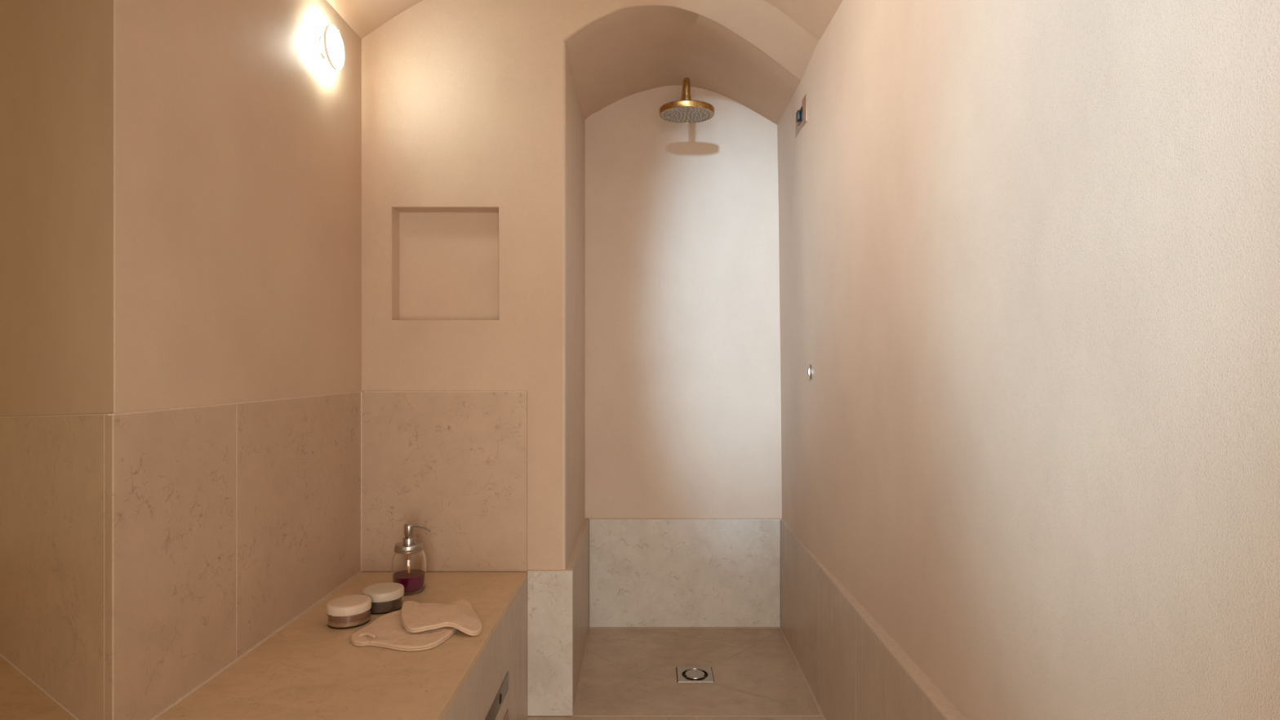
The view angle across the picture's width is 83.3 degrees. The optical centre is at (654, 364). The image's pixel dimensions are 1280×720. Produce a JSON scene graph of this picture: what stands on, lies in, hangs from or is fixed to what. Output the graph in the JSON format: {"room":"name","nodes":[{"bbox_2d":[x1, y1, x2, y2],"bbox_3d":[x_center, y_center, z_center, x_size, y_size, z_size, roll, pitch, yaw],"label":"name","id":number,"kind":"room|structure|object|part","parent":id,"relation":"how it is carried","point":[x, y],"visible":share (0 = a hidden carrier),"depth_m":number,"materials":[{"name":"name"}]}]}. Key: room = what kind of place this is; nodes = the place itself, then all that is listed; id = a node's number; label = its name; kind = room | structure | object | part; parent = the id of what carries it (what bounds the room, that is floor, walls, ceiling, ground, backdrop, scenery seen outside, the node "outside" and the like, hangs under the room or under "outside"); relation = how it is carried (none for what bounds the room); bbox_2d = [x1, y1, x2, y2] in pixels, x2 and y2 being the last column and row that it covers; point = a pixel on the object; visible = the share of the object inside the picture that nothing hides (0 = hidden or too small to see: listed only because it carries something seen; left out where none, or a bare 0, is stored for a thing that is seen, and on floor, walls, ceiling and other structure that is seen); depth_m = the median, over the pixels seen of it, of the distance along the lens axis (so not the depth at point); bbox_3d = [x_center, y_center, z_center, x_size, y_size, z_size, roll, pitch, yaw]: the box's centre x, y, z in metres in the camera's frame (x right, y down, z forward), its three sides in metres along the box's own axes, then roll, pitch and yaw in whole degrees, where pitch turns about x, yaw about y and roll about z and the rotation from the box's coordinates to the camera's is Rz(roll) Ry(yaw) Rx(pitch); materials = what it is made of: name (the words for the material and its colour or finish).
{"room":"bathroom","nodes":[
{"label":"bathroom","id":0,"kind":"room"},
{"bbox_2d":[0,0,113,417],"bbox_3d":[-1.961,-0.270,2.013,2.402,2.900,0.001,0,0,36],"label":"wall","id":1,"kind":"structure","parent":0,"point":[56,56],"depth_m":1.51,"materials":[{"name":"paint"}]},
{"bbox_2d":[0,413,115,719],"bbox_3d":[-1.917,0.392,1.978,2.298,0.606,0.010,0,0,36],"label":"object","id":2,"kind":"structure","parent":1,"relation":"attached to","point":[55,471],"depth_m":1.48,"materials":[{"name":"beige stone"}]},
{"bbox_2d":[113,0,361,413],"bbox_3d":[-0.987,0.020,1.886,0.002,2.320,1.148,0,0,0],"label":"wall","id":3,"kind":"structure","parent":0,"point":[237,146],"depth_m":1.69,"materials":[{"name":"paint"}]},
{"bbox_2d":[108,391,362,719],"bbox_3d":[-0.986,0.393,1.859,0.015,0.605,1.123,0,0,0],"label":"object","id":4,"kind":"structure","parent":3,"relation":"attached to","point":[231,522],"depth_m":1.62,"materials":[{"name":"beige stone"}]},
{"bbox_2d":[316,24,344,69],"bbox_3d":[-0.957,-0.938,2.128,0.053,0.122,0.122,0,0,0],"label":"wall lamp","id":5,"kind":"object","parent":3,"relation":"attached to","point":[330,46],"visible":1,"depth_m":2.11,"materials":[{"name":"glass"}]},
{"bbox_3d":[-0.979,-0.938,2.128,0.010,0.066,0.066,0,0,0],"label":"plate","id":6,"kind":"part","parent":5,"relation":"part of","materials":[{"name":"metal"}]},
{"bbox_3d":[-0.944,-0.938,2.128,0.013,0.116,0.116,0,0,0],"label":"lamp shade","id":7,"kind":"part","parent":5,"relation":"part of","materials":[{"name":"white glass"}]},
{"bbox_2d":[326,0,842,39],"bbox_3d":[-1.197,-1.405,1.200,3.605,0.621,3.200,0,0,0],"label":"ceiling","id":8,"kind":"structure","parent":0,"point":[363,16],"depth_m":2.35,"materials":[{"name":"paint"}]},
{"bbox_2d":[361,0,819,572],"bbox_3d":[-0.216,-0.115,2.830,1.580,2.590,0.820,0,0,0],"label":"wall","id":9,"kind":"structure","parent":0,"point":[474,113],"depth_m":2.42,"materials":[{"name":"paint"}]},
{"bbox_2d":[360,391,527,571],"bbox_3d":[-0.706,0.393,2.418,0.556,0.605,0.024,0,0,0],"label":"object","id":10,"kind":"structure","parent":9,"relation":"attached to","point":[453,464],"depth_m":2.41,"materials":[{"name":"beige stone"}]},
{"bbox_2d":[527,569,573,715],"bbox_3d":[-0.350,0.935,2.419,0.152,0.486,0.022,0,0,0],"label":"trim","id":11,"kind":"structure","parent":9,"relation":"attached to","point":[549,592],"depth_m":2.41,"materials":[{"name":"stone"}]},
{"bbox_2d":[525,627,825,719],"bbox_3d":[-0.980,1.204,0.621,3.240,0.051,5.241,0,0,0],"label":"floor","id":12,"kind":"structure","parent":0,"point":[628,673],"depth_m":2.72,"materials":[{"name":"stone"}]},
{"bbox_2d":[0,572,527,719],"bbox_3d":[-1.598,0.937,0.994,2.344,0.484,3.188,0,0,0],"label":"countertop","id":13,"kind":"structure","parent":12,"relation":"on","point":[308,669],"depth_m":1.65,"materials":[{"name":"beige stone"}]},
{"bbox_2d":[325,594,371,629],"bbox_3d":[-0.823,0.665,1.937,0.113,0.059,0.113,0,0,0],"label":"jar","id":14,"kind":"object","parent":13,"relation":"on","point":[353,611],"visible":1,"depth_m":1.90,"materials":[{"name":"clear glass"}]},
{"bbox_3d":[-0.823,0.648,1.937,0.113,0.024,0.113,0,0,0],"label":"lid","id":15,"kind":"part","parent":14,"relation":"part of","materials":[{"name":"white plastic"}]},
{"bbox_3d":[-0.823,0.677,1.937,0.111,0.034,0.111,0,0,0],"label":"glass","id":16,"kind":"part","parent":14,"relation":"part of","materials":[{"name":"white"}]},
{"bbox_2d":[361,582,404,614],"bbox_3d":[-0.772,0.665,2.048,0.113,0.059,0.113,0,0,-34],"label":"jar","id":17,"kind":"object","parent":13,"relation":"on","point":[386,597],"visible":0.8,"depth_m":2.01,"materials":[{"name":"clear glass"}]},
{"bbox_3d":[-0.772,0.648,2.048,0.113,0.024,0.113,0,0,-34],"label":"lid","id":18,"kind":"part","parent":17,"relation":"part of","materials":[{"name":"white plastic"}]},
{"bbox_3d":[-0.772,0.677,2.048,0.111,0.034,0.111,0,0,-34],"label":"glass","id":19,"kind":"part","parent":17,"relation":"part of","materials":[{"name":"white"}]},
{"bbox_2d":[350,609,457,651],"bbox_3d":[-0.634,0.684,1.875,0.248,0.021,0.254,0,0,12],"label":"mitt","id":20,"kind":"object","parent":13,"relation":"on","point":[387,631],"visible":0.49,"depth_m":1.80,"materials":[{"name":"beige fabric"}]},
{"bbox_2d":[391,523,431,595],"bbox_3d":[-0.751,0.591,2.201,0.102,0.208,0.101,0,0,-38],"label":"soap dispenser","id":21,"kind":"object","parent":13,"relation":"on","point":[409,557],"visible":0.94,"depth_m":2.17,"materials":[{"name":"clear glass"}]},
{"bbox_3d":[-0.751,0.558,2.201,0.087,0.021,0.087,0,0,7],"label":"lid","id":22,"kind":"part","parent":21,"relation":"part of","materials":[{"name":"metal"}]},
{"bbox_3d":[-0.751,0.628,2.201,0.101,0.133,0.101,0,0,7],"label":"glass","id":23,"kind":"part","parent":21,"relation":"part of","materials":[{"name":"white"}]},
{"bbox_3d":[-0.711,0.501,2.196,0.058,0.021,0.007,0,0,7],"label":"spout","id":24,"kind":"part","parent":21,"relation":"part of","materials":[{"name":"metal"}]},
{"bbox_2d":[400,599,482,635],"bbox_3d":[-0.577,0.677,1.932,0.196,0.034,0.278,0,0,-24],"label":"mitt","id":25,"kind":"object","parent":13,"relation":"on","point":[416,617],"visible":1,"depth_m":1.89,"materials":[{"name":"beige fabric"}]},
{"bbox_3d":[-0.433,0.948,1.104,0.015,0.464,2.607,0,0,0],"label":"panel","id":26,"kind":"part","parent":13,"relation":"part of","materials":[{"name":"stone"}]},
{"bbox_2d":[484,671,508,719],"bbox_3d":[-0.424,0.971,1.854,0.004,0.158,0.468,0,0,0],"label":"metal vent","id":27,"kind":"object","parent":13,"relation":"attached to","point":[492,713],"visible":1,"depth_m":1.96,"materials":[{"name":"metal"}]},
{"bbox_2d":[676,666,714,682],"bbox_3d":[0.155,1.190,2.755,0.135,0.016,0.135,0,0,0],"label":"floor drain","id":28,"kind":"object","parent":12,"relation":"in","point":[685,674],"visible":1,"depth_m":2.75,"materials":[{"name":"metal"}]},
{"bbox_2d":[584,85,782,519],"bbox_3d":[0.120,-0.050,3.230,0.960,2.460,0.006,0,0,0],"label":"wall","id":29,"kind":"structure","parent":0,"point":[683,389],"depth_m":3.23,"materials":[{"name":"paint"}]},
{"bbox_2d":[563,518,589,714],"bbox_3d":[-0.298,0.935,2.817,0.033,0.489,0.815,0,0,-1],"label":"trim","id":30,"kind":"structure","parent":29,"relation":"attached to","point":[579,561],"depth_m":2.75,"materials":[{"name":"stone"}]},
{"bbox_2d":[589,518,780,627],"bbox_3d":[0.137,0.936,3.228,0.854,0.488,0.024,0,0,0],"label":"trim","id":31,"kind":"structure","parent":29,"relation":"attached to","point":[644,572],"depth_m":3.22,"materials":[{"name":"stone"}]},
{"bbox_2d":[659,77,714,123],"bbox_3d":[0.130,-1.085,2.999,0.220,0.190,0.460,0,0,0],"label":"shower","id":32,"kind":"object","parent":29,"relation":"attached to","point":[685,110],"visible":1,"depth_m":2.86,"materials":[{"name":"gold metal"}]},
{"bbox_3d":[0.130,-1.115,3.047,0.028,0.098,0.362,0,0,0],"label":"arm","id":33,"kind":"part","parent":32,"relation":"part of","materials":[{"name":"gold metal"}]},
{"bbox_2d":[777,0,1279,719],"bbox_3d":[0.594,-0.195,0.625,0.054,2.750,5.250,0,0,-1],"label":"wall","id":34,"kind":"structure","parent":0,"point":[1028,251],"depth_m":1.10,"materials":[{"name":"paint"}]},
{"bbox_2d":[795,93,807,137],"bbox_3d":[0.551,-0.940,2.722,0.025,0.104,0.194,0,0,0],"label":"spotlight","id":35,"kind":"object","parent":34,"relation":"attached to","point":[802,114],"visible":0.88,"depth_m":2.70,"materials":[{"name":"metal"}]},
{"bbox_3d":[0.545,-0.940,2.722,0.012,0.036,0.034,0,0,0],"label":"knob","id":36,"kind":"part","parent":35,"relation":"part of","materials":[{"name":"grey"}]},
{"bbox_3d":[0.552,-0.940,2.722,0.003,0.050,0.072,0,0,0],"label":"knob","id":37,"kind":"part","parent":35,"relation":"part of","materials":[{"name":"black metal"}]},
{"bbox_2d":[807,364,812,379],"bbox_3d":[0.564,0.027,2.612,0.008,0.055,0.055,0,0,0],"label":"knob","id":38,"kind":"object","parent":34,"relation":"attached to","point":[809,367],"visible":1,"depth_m":2.60,"materials":[{"name":"metal"}]},
{"bbox_2d":[780,519,966,719],"bbox_3d":[0.597,0.936,1.108,0.052,0.488,4.216,0,0,0],"label":"trim","id":39,"kind":"structure","parent":34,"relation":"attached to","point":[852,668],"depth_m":2.18,"materials":[{"name":"stone"}]}
]}

